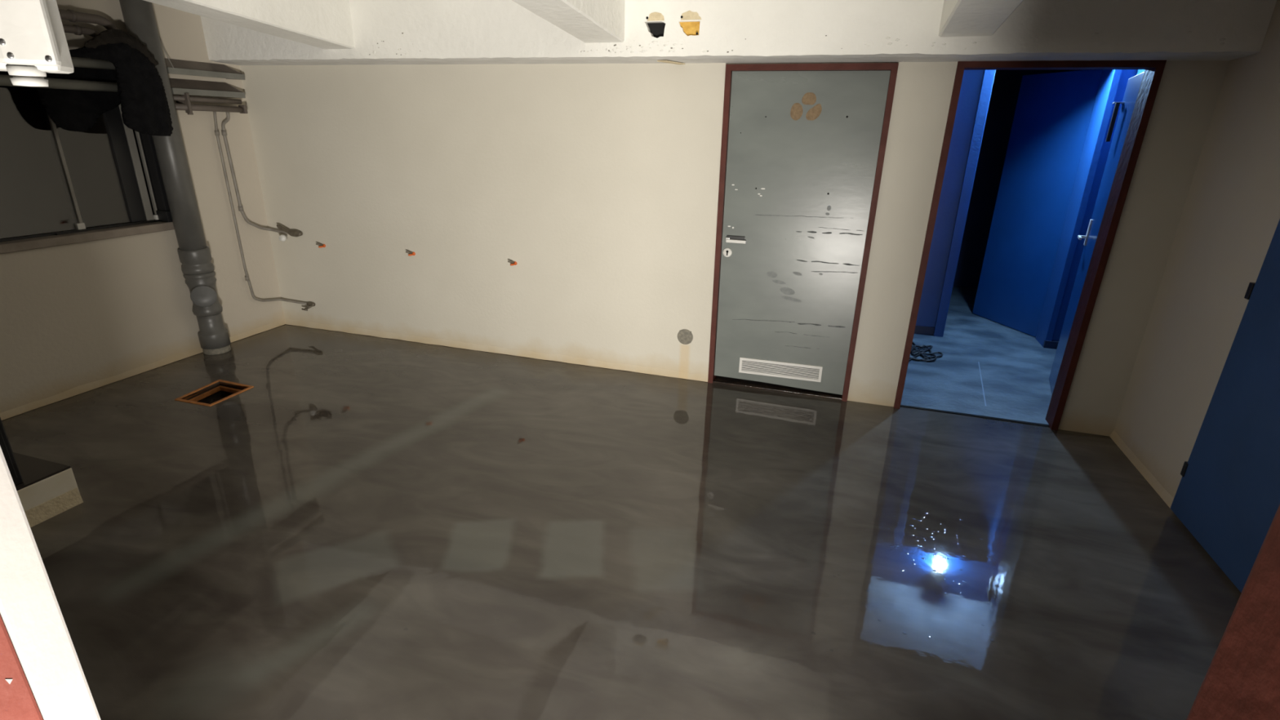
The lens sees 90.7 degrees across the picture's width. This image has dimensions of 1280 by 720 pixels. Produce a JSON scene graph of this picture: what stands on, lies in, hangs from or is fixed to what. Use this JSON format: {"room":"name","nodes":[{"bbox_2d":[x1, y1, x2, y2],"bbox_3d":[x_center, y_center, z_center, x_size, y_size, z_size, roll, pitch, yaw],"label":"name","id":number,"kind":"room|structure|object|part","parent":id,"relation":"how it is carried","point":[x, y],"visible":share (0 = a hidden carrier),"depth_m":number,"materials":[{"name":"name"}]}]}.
{"room":"basement utility room","nodes":[
{"label":"basement utility room","id":0,"kind":"room"},
{"bbox_2d":[0,446,100,719],"bbox_3d":[-1.216,0.001,0.802,6.460,2.750,0.102,7,21,16],"label":"wall","id":1,"kind":"structure","parent":0,"point":[31,615],"depth_m":0.79,"materials":[{"name":"white paint"}]},
{"bbox_3d":[-1.216,0.002,0.801,6.460,2.750,0.100,7,21,16],"label":"wall panel","id":2,"kind":"part","parent":1,"relation":"part of","materials":[{"name":"paint"}]},
{"bbox_2d":[0,74,117,92],"bbox_3d":[-3.640,-1.314,2.863,0.056,0.063,2.940,7,21,16],"label":"ceiling pipe","id":3,"kind":"object","parent":1,"relation":"attached to","point":[55,83],"visible":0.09,"depth_m":3.72,"materials":[{"name":"grey metal"}]},
{"bbox_2d":[62,24,99,37],"bbox_3d":[-3.667,-1.498,2.689,0.054,0.187,2.731,7,21,16],"label":"ceiling pipe","id":4,"kind":"object","parent":1,"relation":"attached to","point":[76,29],"visible":0.34,"depth_m":3.71,"materials":[{"name":"grey metal"}]},
{"bbox_2d":[58,8,117,29],"bbox_3d":[-3.653,-1.534,2.719,0.064,0.295,2.816,7,21,16],"label":"ceiling pipe","id":5,"kind":"object","parent":1,"relation":"attached to","point":[71,15],"visible":0.48,"depth_m":3.74,"materials":[{"name":"grey metal"}]},
{"bbox_2d":[71,56,115,70],"bbox_3d":[-3.638,-1.427,2.822,0.058,0.071,2.940,7,21,16],"label":"ceiling pipe","id":6,"kind":"object","parent":1,"relation":"attached to","point":[81,62],"visible":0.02,"depth_m":3.79,"materials":[{"name":"grey metal"}]},
{"bbox_2d":[2,28,173,136],"bbox_3d":[-3.278,-1.661,3.780,0.212,0.610,0.805,7,21,16],"label":"jacket","id":7,"kind":"object","parent":6,"relation":"hanging from","point":[140,94],"visible":0.86,"depth_m":3.89,"materials":[{"name":"black fabric"}]},
{"bbox_2d":[0,504,1279,719],"bbox_3d":[-0.247,0.454,0.548,1.300,2.120,0.260,7,21,16],"label":"door","id":8,"kind":"structure","parent":1,"relation":"in","point":[1242,680],"depth_m":0.36,"materials":[{"name":"red paint"}]},
{"bbox_2d":[0,85,154,238],"bbox_3d":[-4.418,-1.131,3.593,1.330,2.600,4.100,7,21,16],"label":"wall","id":9,"kind":"structure","parent":0,"point":[35,197],"depth_m":4.89,"materials":[{"name":"grey paint"}]},
{"bbox_3d":[-3.765,-1.772,5.373,1.230,2.400,0.100,7,21,16],"label":"wall panel","id":10,"kind":"part","parent":9,"relation":"part of","materials":[{"name":"grey metal"}]},
{"bbox_2d":[0,0,284,413],"bbox_3d":[-4.009,-0.682,2.474,0.160,2.750,6.050,7,21,16],"label":"wall","id":11,"kind":"structure","parent":0,"point":[72,316],"depth_m":4.30,"materials":[{"name":"beige paint"}]},
{"bbox_2d":[0,71,174,253],"bbox_3d":[-3.702,-1.044,3.325,0.180,1.005,2.295,7,21,16],"label":"window","id":12,"kind":"structure","parent":11,"relation":"in","point":[142,220],"depth_m":4.21,"materials":[{"name":"paint"}]},
{"bbox_3d":[-3.718,-1.486,3.170,0.050,0.070,2.295,7,21,16],"label":"rail","id":13,"kind":"part","parent":12,"relation":"part of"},
{"bbox_3d":[-3.713,-0.599,3.489,0.180,0.054,2.295,7,21,16],"label":"sill","id":14,"kind":"part","parent":12,"relation":"part of","materials":[{"name":"paint"}]},
{"bbox_3d":[-3.441,-1.379,4.194,0.026,0.908,0.099,7,21,16],"label":"frame","id":15,"kind":"part","parent":12,"relation":"part of","materials":[{"name":"grey metal"}]},
{"bbox_3d":[-3.407,-1.401,4.257,0.014,0.908,0.047,7,21,16],"label":"frame","id":16,"kind":"part","parent":12,"relation":"part of","materials":[{"name":"grey metal"}]},
{"bbox_3d":[-3.360,-1.434,4.324,0.125,0.950,0.043,7,21,16],"label":"frame","id":17,"kind":"part","parent":12,"relation":"part of","materials":[{"name":"grey metal"}]},
{"bbox_2d":[0,319,284,420],"bbox_3d":[-3.554,0.165,4.111,0.014,0.049,3.112,7,21,16],"label":"baseboard","id":18,"kind":"structure","parent":11,"relation":"attached to","point":[92,385],"depth_m":4.25,"materials":[{"name":"beige paint"}]},
{"bbox_2d":[159,35,174,69],"bbox_3d":[-3.179,-2.078,4.220,0.108,0.251,0.016,4,20,6],"label":"loose wire","id":19,"kind":"object","parent":11,"relation":"hanging from","point":[159,36],"visible":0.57,"depth_m":4.23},
{"bbox_2d":[164,57,244,79],"bbox_3d":[-3.108,-2.071,4.503,0.091,0.099,0.592,7,21,16],"label":"pipe","id":20,"kind":"object","parent":11,"relation":"attached to","point":[181,67],"visible":0.9,"depth_m":4.48,"materials":[{"name":"grey metal"}]},
{"bbox_2d":[168,77,245,97],"bbox_3d":[-3.115,-1.949,4.535,0.091,0.104,0.566,7,21,16],"label":"pipe","id":21,"kind":"object","parent":11,"relation":"attached to","point":[180,86],"visible":0.91,"depth_m":4.51,"materials":[{"name":"grey metal"}]},
{"bbox_2d":[174,103,248,113],"bbox_3d":[-3.096,-1.813,4.552,0.058,0.060,0.580,7,21,16],"label":"pipe","id":22,"kind":"object","parent":11,"relation":"attached to","point":[240,108],"visible":0.9,"depth_m":4.57,"materials":[{"name":"grey metal"}]},
{"bbox_2d":[176,93,193,114],"bbox_3d":[-3.167,-1.780,4.393,0.109,0.140,0.030,7,21,16],"label":"clamp","id":23,"kind":"object","parent":22,"relation":"attached to","point":[187,100],"visible":0.93,"depth_m":4.38,"materials":[{"name":"grey metal"}]},
{"bbox_2d":[173,95,242,103],"bbox_3d":[-3.102,-1.862,4.525,0.032,0.037,0.560,7,21,16],"label":"pipe","id":24,"kind":"object","parent":23,"relation":"attached to","point":[175,97],"visible":0.79,"depth_m":4.54,"materials":[{"name":"grey metal"}]},
{"bbox_2d":[1,286,1241,719],"bbox_3d":[-0.266,0.427,3.813,6.910,0.111,10.000,7,21,16],"label":"floor","id":25,"kind":"structure","parent":0,"point":[372,527],"depth_m":2.70,"materials":[{"name":"concrete"}]},
{"bbox_2d":[0,417,23,485],"bbox_3d":[-3.133,0.185,2.223,0.745,0.964,0.970,7,21,16],"label":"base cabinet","id":26,"kind":"object","parent":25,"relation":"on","point":[5,445],"visible":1,"depth_m":2.66,"materials":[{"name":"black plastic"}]},
{"bbox_3d":[-2.780,0.226,2.130,0.010,0.900,0.910,7,21,16],"label":"door","id":27,"kind":"part","parent":26,"relation":"part of","materials":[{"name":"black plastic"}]},
{"bbox_2d":[13,452,83,527],"bbox_3d":[-3.231,0.693,2.501,1.032,0.186,1.180,7,21,16],"label":"plinth","id":28,"kind":"object","parent":25,"relation":"on","point":[48,489],"visible":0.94,"depth_m":2.80,"materials":[{"name":"paint"}]},
{"bbox_2d":[119,0,231,355],"bbox_3d":[-3.199,-1.288,4.371,0.202,2.612,0.206,-12,24,-32],"label":"pipe","id":29,"kind":"object","parent":25,"relation":"on","point":[197,268],"visible":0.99,"depth_m":4.40,"materials":[{"name":"grey plastic"}]},
{"bbox_2d":[174,379,253,406],"bbox_3d":[-2.760,0.257,4.121,0.324,0.106,0.348,7,21,16],"label":"floor drain","id":30,"kind":"object","parent":25,"relation":"in","point":[228,389],"visible":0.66,"depth_m":4.19,"materials":[{"name":"brown metal"}]},
{"bbox_2d":[908,342,942,361],"bbox_3d":[2.150,-0.040,5.044,0.508,0.022,1.141,7,21,16],"label":"power cord","id":31,"kind":"object","parent":25,"relation":"on","point":[915,352],"visible":0.64,"depth_m":5.08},
{"bbox_2d":[144,0,1276,65],"bbox_3d":[-0.959,-1.233,1.218,6.610,0.710,6.000,7,21,16],"label":"ceiling","id":32,"kind":"structure","parent":0,"point":[236,32],"depth_m":3.42,"materials":[{"name":"paint"}]},
{"bbox_2d":[0,0,74,86],"bbox_3d":[-0.816,-0.790,0.686,0.123,0.907,0.086,-6,22,-20],"label":"junction box","id":33,"kind":"object","parent":32,"relation":"hanging from","point":[33,44],"visible":1,"depth_m":0.81,"materials":[{"name":"white plastic"}]},
{"bbox_3d":[-0.783,-0.426,0.800,0.059,0.097,0.020,-6,22,-20],"label":"lid","id":34,"kind":"part","parent":33,"relation":"part of","materials":[{"name":"white plastic"}]},
{"bbox_2d":[239,60,1229,435],"bbox_3d":[-0.108,-1.239,4.237,6.660,2.750,0.110,7,21,16],"label":"wall","id":35,"kind":"structure","parent":0,"point":[600,181],"depth_m":4.38,"materials":[{"name":"beige paint"}]},
{"bbox_2d":[221,111,302,241],"bbox_3d":[-2.950,-1.440,4.971,0.435,0.998,0.193,-5,21,-18],"label":"pipe","id":36,"kind":"object","parent":35,"relation":"attached to","point":[282,237],"visible":0.99,"depth_m":4.92,"materials":[{"name":"grey metal"}]},
{"bbox_2d":[276,224,302,241],"bbox_3d":[-2.844,-1.024,5.110,0.214,0.124,0.118,7,21,16],"label":"tap","id":37,"kind":"object","parent":36,"relation":"on","point":[282,237],"depth_m":5.11,"materials":[{"name":"grey metal"}]},
{"bbox_2d":[213,111,315,311],"bbox_3d":[-2.934,-1.130,4.974,0.367,1.563,0.327,7,21,16],"label":"pipe","id":38,"kind":"object","parent":35,"relation":"attached to","point":[309,304],"visible":1,"depth_m":4.93,"materials":[{"name":"grey metal"}]},
{"bbox_2d":[301,302,315,311],"bbox_3d":[-2.779,-0.449,5.308,0.086,0.062,0.075,7,21,16],"label":"tap","id":39,"kind":"object","parent":38,"relation":"on","point":[309,304],"depth_m":5.30,"materials":[{"name":"grey metal"}]},
{"bbox_2d":[315,243,325,247],"bbox_3d":[-2.570,-0.923,5.092,0.068,0.039,0.028,-18,28,-42],"label":"plug","id":40,"kind":"object","parent":35,"relation":"attached to","point":[321,245],"visible":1,"depth_m":5.09,"materials":[{"name":"orange plastic"}]},
{"bbox_2d":[405,251,415,255],"bbox_3d":[-1.762,-0.820,4.859,0.072,0.039,0.025,-16,27,-40],"label":"plug","id":41,"kind":"object","parent":35,"relation":"attached to","point":[412,253],"visible":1,"depth_m":4.86,"materials":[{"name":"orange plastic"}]},
{"bbox_2d":[284,318,708,382],"bbox_3d":[-1.306,-0.105,4.980,3.750,0.056,0.017,7,21,16],"label":"baseboard","id":42,"kind":"structure","parent":35,"relation":"attached to","point":[552,357],"depth_m":4.91,"materials":[{"name":"beige paint"}]},
{"bbox_2d":[507,260,517,265],"bbox_3d":[-0.931,-0.709,4.617,0.069,0.039,0.027,-18,28,-42],"label":"plug","id":43,"kind":"object","parent":35,"relation":"attached to","point":[515,263],"visible":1,"depth_m":4.62,"materials":[{"name":"orange plastic"}]},
{"bbox_2d":[677,328,693,344],"bbox_3d":[0.322,-0.169,4.440,0.120,0.120,0.049,7,21,16],"label":"box","id":44,"kind":"object","parent":35,"relation":"attached to","point":[685,336],"visible":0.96,"depth_m":4.42,"materials":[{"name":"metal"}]},
{"bbox_2d":[707,62,898,401],"bbox_3d":[0.963,-0.794,4.041,1.000,2.100,0.162,7,21,16],"label":"door","id":45,"kind":"structure","parent":35,"relation":"in","point":[803,146],"depth_m":3.95,"materials":[{"name":"grey paint"}]},
{"bbox_3d":[0.621,-0.792,4.098,0.118,0.022,0.012,7,21,16],"label":"handle plate","id":46,"kind":"part","parent":45,"relation":"part of","materials":[{"name":"black plastic"}]},
{"bbox_3d":[0.620,-0.767,4.088,0.128,0.020,0.014,7,21,16],"label":"handle","id":47,"kind":"part","parent":45,"relation":"part of","materials":[{"name":"white plastic"}]},
{"bbox_2d":[738,356,822,382],"bbox_3d":[0.950,0.064,4.297,0.550,0.116,0.010,7,21,16],"label":"vent grille","id":48,"kind":"object","parent":45,"relation":"attached to","point":[788,370],"depth_m":4.29,"materials":[{"name":"white plastic"}]},
{"bbox_2d":[893,59,1166,431],"bbox_3d":[2.369,-0.721,4.029,1.156,2.075,0.944,7,21,16],"label":"door","id":49,"kind":"structure","parent":35,"relation":"in","point":[1141,89],"depth_m":3.64,"materials":[{"name":"red paint"}]},
{"bbox_3d":[2.999,-0.855,4.236,0.008,0.170,0.040,12,23,26],"label":"handle plate","id":50,"kind":"part","parent":49,"relation":"part of","materials":[{"name":"silver metal"}]},
{"bbox_2d":[952,69,1086,288],"bbox_3d":[3.003,-1.876,6.240,2.800,2.700,1.980,7,21,16],"label":"wall","id":51,"kind":"structure","parent":0,"point":[1006,82],"depth_m":6.89,"materials":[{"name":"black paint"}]},
{"bbox_2d":[933,69,1122,341],"bbox_3d":[3.190,-1.357,5.494,0.910,2.250,0.970,7,21,16],"label":"door","id":52,"kind":"structure","parent":51,"relation":"in","point":[1053,112],"depth_m":5.43,"materials":[{"name":"blue paint"}]},
{"bbox_3d":[2.650,-1.228,5.197,0.077,2.190,0.027,7,21,16],"label":"architrave","id":53,"kind":"part","parent":52,"relation":"part of","materials":[{"name":"blue paint"}]},
{"bbox_3d":[3.453,-1.123,4.964,0.048,2.190,0.027,7,21,16],"label":"architrave","id":54,"kind":"part","parent":52,"relation":"part of","materials":[{"name":"blue paint"}]},
{"bbox_3d":[4.082,-1.669,5.894,0.100,2.600,1.880,7,21,16],"label":"wall panel","id":55,"kind":"part","parent":51,"relation":"part of","materials":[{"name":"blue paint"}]},
{"bbox_2d":[915,69,1137,346],"bbox_3d":[1.711,-1.639,5.513,4.200,2.700,0.240,7,21,16],"label":"wall","id":56,"kind":"structure","parent":0,"point":[971,82],"depth_m":5.11,"materials":[{"name":"blue paint"}]},
{"bbox_2d":[914,325,934,335],"bbox_3d":[1.212,-0.432,5.974,2.895,0.075,0.015,7,21,16],"label":"baseboard","id":57,"kind":"structure","parent":56,"relation":"attached to","point":[922,330],"depth_m":5.59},
{"bbox_2d":[1042,340,1058,349],"bbox_3d":[3.475,-0.128,5.311,0.148,0.065,0.030,7,21,16],"label":"baseboard","id":58,"kind":"structure","parent":56,"relation":"attached to","point":[1047,344],"depth_m":5.30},
{"bbox_2d":[1136,69,1144,75],"bbox_3d":[3.384,-1.083,4.115,0.100,2.700,1.673,7,21,16],"label":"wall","id":59,"kind":"structure","parent":0,"point":[1139,71],"depth_m":4.53,"materials":[{"name":"blue paint"}]},
{"bbox_2d":[1114,0,1279,497],"bbox_3d":[2.327,-0.172,1.502,0.150,2.750,4.012,7,21,16],"label":"wall","id":60,"kind":"structure","parent":0,"point":[1230,216],"depth_m":3.03,"materials":[{"name":"beige paint"}]},
{"bbox_2d":[1109,430,1173,507],"bbox_3d":[2.699,0.574,3.413,0.012,0.046,0.842,7,21,16],"label":"baseboard","id":61,"kind":"structure","parent":60,"relation":"attached to","point":[1163,494],"depth_m":3.38,"materials":[{"name":"beige paint"}]},
{"bbox_2d":[1169,218,1279,592],"bbox_3d":[2.445,-0.085,2.286,0.034,2.010,0.915,7,21,16],"label":"door","id":62,"kind":"structure","parent":60,"relation":"in","point":[1227,496],"depth_m":2.59,"materials":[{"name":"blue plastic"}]}
]}

